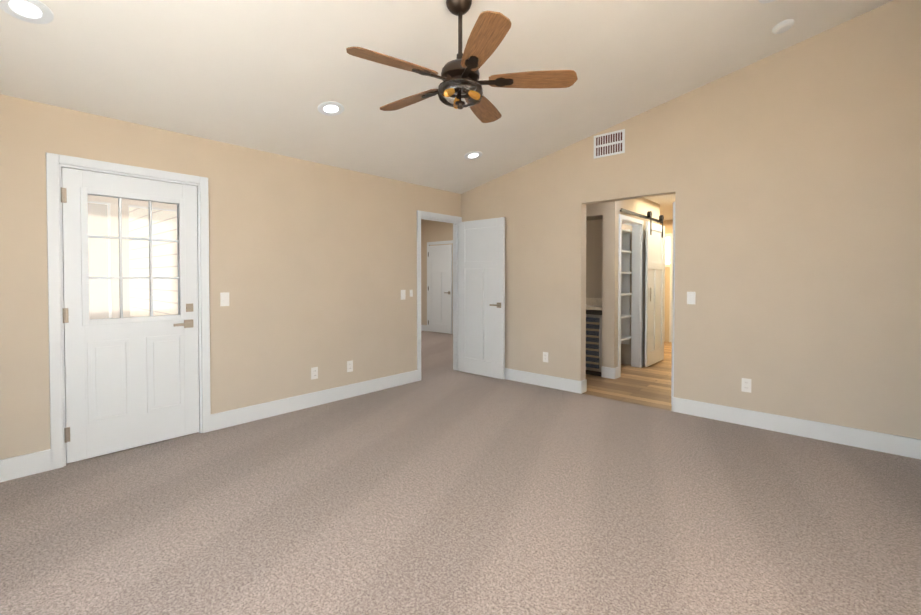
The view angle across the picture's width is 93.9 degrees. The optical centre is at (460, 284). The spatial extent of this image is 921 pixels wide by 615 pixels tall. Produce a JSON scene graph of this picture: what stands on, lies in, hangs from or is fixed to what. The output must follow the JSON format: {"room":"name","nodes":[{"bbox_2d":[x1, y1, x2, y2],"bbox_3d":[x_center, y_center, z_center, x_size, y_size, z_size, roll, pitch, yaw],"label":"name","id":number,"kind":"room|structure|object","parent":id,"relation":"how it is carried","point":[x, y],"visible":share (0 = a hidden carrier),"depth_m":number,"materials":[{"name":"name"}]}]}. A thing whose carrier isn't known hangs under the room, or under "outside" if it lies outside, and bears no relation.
{"room":"empty bedroom","nodes":[
{"label":"empty bedroom","id":0,"kind":"room"},
{"bbox_2d":[0,94,460,459],"bbox_3d":[-1.749,-0.009,4.089,0.120,2.465,5.380,1,1,42],"label":"wall","id":1,"kind":"structure","parent":0,"point":[312,264],"depth_m":3.89,"materials":[{"name":"paint"}]},
{"bbox_2d":[0,449,52,481],"bbox_3d":[-3.066,1.180,2.532,0.019,0.140,0.972,1,1,42],"label":"baseboard","id":2,"kind":"structure","parent":1,"relation":"attached to","point":[20,466],"depth_m":2.79,"materials":[{"name":"white paint"}]},
{"bbox_2d":[46,152,210,469],"bbox_3d":[-2.482,0.186,3.283,0.166,2.142,0.975,1,1,42],"label":"door frame","id":3,"kind":"structure","parent":1,"relation":"attached to","point":[53,161],"depth_m":2.93,"materials":[{"name":"white paint"}]},
{"bbox_2d":[61,167,198,462],"bbox_3d":[-2.441,0.211,3.241,0.108,2.030,0.826,1,1,42],"label":"exterior door","id":4,"kind":"structure","parent":1,"relation":"in","point":[131,382],"depth_m":3.19,"materials":[{"name":"white paint"}]},
{"bbox_2d":[220,292,228,305],"bbox_3d":[-2.021,0.125,3.688,0.012,0.118,0.072,1,1,42],"label":"switch plate","id":5,"kind":"object","parent":1,"relation":"attached to","point":[224,298],"depth_m":3.68,"materials":[{"name":"plastic"}]},
{"bbox_2d":[210,370,417,430],"bbox_3d":[-1.319,1.147,4.487,0.016,0.140,2.370,1,1,42],"label":"baseboard","id":6,"kind":"structure","parent":1,"relation":"attached to","point":[225,419],"depth_m":4.23,"materials":[{"name":"white paint"}]},
{"bbox_2d":[311,367,317,379],"bbox_3d":[-1.467,0.889,4.322,0.009,0.118,0.072,1,1,42],"label":"electrical outlet plate","id":7,"kind":"object","parent":1,"relation":"attached to","point":[314,371],"depth_m":4.32,"materials":[{"name":"plastic"}]},
{"bbox_2d":[347,360,352,371],"bbox_3d":[-1.190,0.879,4.631,0.009,0.118,0.072,1,1,42],"label":"electrical outlet plate","id":8,"kind":"object","parent":1,"relation":"attached to","point":[349,363],"depth_m":4.63,"materials":[{"name":"plastic"}]},
{"bbox_2d":[401,290,405,299],"bbox_3d":[-0.689,0.120,5.176,0.012,0.118,0.072,1,1,42],"label":"switch plate","id":9,"kind":"object","parent":1,"relation":"attached to","point":[403,292],"depth_m":5.17,"materials":[{"name":"plastic"}]},
{"bbox_2d":[417,210,461,380],"bbox_3d":[-0.298,0.133,5.713,0.152,2.126,0.872,1,1,42],"label":"door frame","id":10,"kind":"structure","parent":1,"relation":"attached to","point":[455,295],"depth_m":5.83,"materials":[{"name":"white paint"}]},
{"bbox_2d":[459,217,504,378],"bbox_3d":[0.260,0.168,5.633,0.771,2.030,0.139,1,1,42],"label":"bedroom door","id":11,"kind":"structure","parent":1,"relation":"in","point":[482,297],"depth_m":5.59,"materials":[{"name":"white paint"}]},
{"bbox_2d":[421,331,452,376],"bbox_3d":[-1.168,1.186,7.758,3.880,0.050,4.350,1,1,42],"label":"floor","id":12,"kind":"structure","parent":0,"point":[436,352],"depth_m":7.41,"materials":[{"name":"beige carpet"}]},
{"bbox_2d":[421,219,452,333],"bbox_3d":[-1.168,-0.278,7.733,4.120,2.880,4.590,1,1,42],"label":"wall","id":13,"kind":"structure","parent":0,"point":[433,231],"depth_m":10.32,"materials":[{"name":"paint"}]},
{"bbox_2d":[421,325,426,330],"bbox_3d":[0.277,1.064,9.371,3.880,0.140,0.016,1,1,42],"label":"baseboard","id":14,"kind":"structure","parent":13,"relation":"attached to","point":[423,327],"depth_m":10.40,"materials":[{"name":"white paint"}]},
{"bbox_2d":[427,240,452,330],"bbox_3d":[-0.461,0.056,10.014,0.910,2.135,0.016,1,1,42],"label":"door frame","id":15,"kind":"structure","parent":13,"relation":"attached to","point":[439,242],"depth_m":10.28,"materials":[{"name":"white paint"}]},
{"bbox_2d":[428,244,451,333],"bbox_3d":[-0.495,0.096,9.987,0.754,2.030,0.082,1,1,42],"label":"hall door","id":16,"kind":"structure","parent":13,"relation":"attached to","point":[440,288],"depth_m":9.98,"materials":[{"name":"white paint"}]},
{"bbox_2d":[0,0,892,220],"bbox_3d":[1.411,-1.773,4.426,5.340,1.140,10.140,1,1,42],"label":"ceiling","id":17,"kind":"structure","parent":0,"point":[270,76],"depth_m":3.05,"materials":[{"name":"paint"}]},
{"bbox_2d":[0,0,53,23],"bbox_3d":[-2.164,-1.373,2.140,0.200,0.047,0.203,1,1,36],"label":"recessed light","id":18,"kind":"object","parent":17,"relation":"in","point":[35,11],"depth_m":2.15,"materials":[{"name":"white plastic"}]},
{"bbox_2d":[318,101,343,115],"bbox_3d":[-1.027,-1.394,3.410,0.200,0.047,0.203,1,1,36],"label":"recessed light","id":19,"kind":"object","parent":17,"relation":"in","point":[330,108],"depth_m":3.40,"materials":[{"name":"white plastic"}]},
{"bbox_2d":[346,0,577,122],"bbox_3d":[-0.044,-1.350,2.530,1.250,0.650,1.284,1,1,42],"label":"fan","id":20,"kind":"object","parent":17,"relation":"hanging from","point":[459,76],"visible":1,"depth_m":2.44,"materials":[{"name":"brown wood"}]},
{"bbox_2d":[464,151,482,159],"bbox_3d":[0.140,-1.416,4.715,0.200,0.047,0.203,1,1,36],"label":"recessed light","id":21,"kind":"object","parent":17,"relation":"in","point":[475,154],"depth_m":4.70,"materials":[{"name":"white plastic"}]},
{"bbox_2d":[758,0,774,3],"bbox_3d":[2.089,-1.936,2.837,0.200,0.047,0.203,1,1,36],"label":"recessed light","id":22,"kind":"object","parent":17,"relation":"in","point":[761,1],"depth_m":2.91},
{"bbox_2d":[772,19,793,33],"bbox_3d":[2.417,-1.930,3.222,0.136,0.055,0.136,1,1,42],"label":"smoke detector","id":23,"kind":"object","parent":17,"relation":"attached to","point":[783,26],"visible":1,"depth_m":3.19,"materials":[{"name":"plastic"}]},
{"bbox_2d":[0,370,920,614],"bbox_3d":[-0.030,1.276,2.492,4.840,0.050,5.260,1,1,42],"label":"floor carpet","id":24,"kind":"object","parent":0,"point":[453,492],"visible":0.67,"depth_m":2.31,"materials":[{"name":"beige carpet"}]},
{"bbox_2d":[586,202,605,366],"bbox_3d":[1.810,-0.078,5.936,0.600,2.540,0.520,1,1,42],"label":"wall","id":25,"kind":"structure","parent":0,"point":[602,234],"depth_m":5.97,"materials":[{"name":"paint"}]},
{"bbox_2d":[582,341,671,410],"bbox_3d":[2.520,1.201,7.013,3.370,0.046,4.880,1,1,42],"label":"floor","id":26,"kind":"structure","parent":0,"point":[650,386],"depth_m":5.16,"materials":[{"name":"brown wood"}]},
{"bbox_2d":[586,298,601,375],"bbox_3d":[1.725,0.690,5.904,0.595,1.005,0.389,1,1,42],"label":"bar cabinet","id":27,"kind":"object","parent":26,"relation":"on","point":[593,336],"visible":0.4,"depth_m":5.69,"materials":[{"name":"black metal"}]},
{"bbox_2d":[606,198,657,367],"bbox_3d":[2.452,-0.081,6.106,0.130,2.540,1.630,1,1,42],"label":"wall","id":28,"kind":"structure","parent":0,"point":[642,206],"depth_m":5.52,"materials":[{"name":"paint"}]},
{"bbox_2d":[601,366,618,378],"bbox_3d":[2.737,1.098,7.344,3.250,0.140,3.856,1,1,42],"label":"baseboard","id":29,"kind":"structure","parent":28,"relation":"attached to","point":[610,372],"depth_m":5.51,"materials":[{"name":"white paint"}]},
{"bbox_2d":[621,229,631,344],"bbox_3d":[2.147,0.036,6.314,0.610,1.700,0.540,1,1,42],"label":"closet shelf","id":30,"kind":"object","parent":28,"relation":"in","point":[625,289],"visible":0.12,"depth_m":6.37,"materials":[{"name":"white wood"}]},
{"bbox_2d":[618,214,643,376],"bbox_3d":[2.285,0.138,5.904,0.136,2.110,0.870,1,1,42],"label":"trim","id":31,"kind":"structure","parent":28,"relation":"attached to","point":[637,309],"depth_m":6.15,"materials":[{"name":"white paint"}]},
{"bbox_2d":[620,208,664,366],"bbox_3d":[2.603,0.058,6.088,0.121,2.226,1.640,1,1,42],"label":"barn door","id":32,"kind":"structure","parent":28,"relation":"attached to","point":[654,290],"depth_m":6.35,"materials":[{"name":"white wood"}]},
{"bbox_2d":[658,204,661,224],"bbox_3d":[2.193,-0.105,7.526,2.410,2.540,0.120,1,1,42],"label":"wall","id":33,"kind":"structure","parent":0,"point":[658,204],"depth_m":6.72,"materials":[{"name":"paint"}]},
{"bbox_2d":[663,220,672,341],"bbox_3d":[4.014,-0.127,8.848,3.360,2.540,0.120,1,1,42],"label":"wall","id":34,"kind":"structure","parent":0,"point":[668,224],"depth_m":8.64,"materials":[{"name":"paint"}]},
{"bbox_2d":[664,233,672,341],"bbox_3d":[4.175,0.061,8.649,0.220,2.170,0.066,1,1,42],"label":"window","id":35,"kind":"structure","parent":34,"relation":"in","point":[669,244],"depth_m":8.60,"materials":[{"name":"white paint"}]},
{"bbox_2d":[461,0,920,438],"bbox_3d":[1.808,-0.498,4.427,4.720,3.430,0.120,1,1,42],"label":"wall","id":36,"kind":"structure","parent":0,"point":[790,177],"depth_m":3.60,"materials":[{"name":"paint"}]},
{"bbox_2d":[505,368,583,393],"bbox_3d":[0.688,1.132,5.380,1.785,0.140,0.036,1,1,42],"label":"baseboard","id":37,"kind":"structure","parent":36,"relation":"attached to","point":[565,384],"depth_m":5.07,"materials":[{"name":"white paint"}]},
{"bbox_2d":[543,352,547,361],"bbox_3d":[1.005,0.857,5.082,0.072,0.118,0.009,1,1,42],"label":"electrical outlet plate","id":38,"kind":"object","parent":36,"relation":"attached to","point":[545,354],"depth_m":5.08,"materials":[{"name":"plastic"}]},
{"bbox_2d":[594,129,624,158],"bbox_3d":[1.568,-1.485,4.541,0.337,0.244,0.006,1,1,42],"label":"air vent","id":39,"kind":"object","parent":36,"relation":"in","point":[609,144],"visible":1,"depth_m":4.54,"materials":[{"name":"white metal"}]},
{"bbox_2d":[671,202,674,404],"bbox_3d":[2.343,0.186,4.565,0.082,2.030,0.720,1,1,42],"label":"hall door","id":40,"kind":"structure","parent":36,"relation":"in","point":[673,310],"depth_m":4.28,"materials":[{"name":"white paint"}]},
{"bbox_2d":[687,292,695,303],"bbox_3d":[2.163,0.124,4.032,0.072,0.118,0.012,1,1,42],"label":"switch plate","id":41,"kind":"object","parent":36,"relation":"attached to","point":[691,296],"depth_m":4.03,"materials":[{"name":"plastic"}]},
{"bbox_2d":[741,378,750,392],"bbox_3d":[2.494,0.877,3.750,0.072,0.118,0.009,1,1,42],"label":"electrical outlet plate","id":42,"kind":"object","parent":36,"relation":"attached to","point":[745,384],"depth_m":3.75,"materials":[{"name":"plastic"}]},
{"bbox_2d":[672,396,920,458],"bbox_3d":[2.728,1.163,3.552,1.826,0.140,0.039,1,1,42],"label":"baseboard","id":43,"kind":"structure","parent":36,"relation":"attached to","point":[871,440],"depth_m":3.47,"materials":[{"name":"white paint"}]},
{"label":"outside","id":44,"kind":"structure","parent":0,"visible":0},
{"bbox_2d":[88,195,177,318],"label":"window","id":45,"kind":"structure","parent":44,"point":[101,291],"depth_m":9.76,"materials":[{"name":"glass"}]}
]}

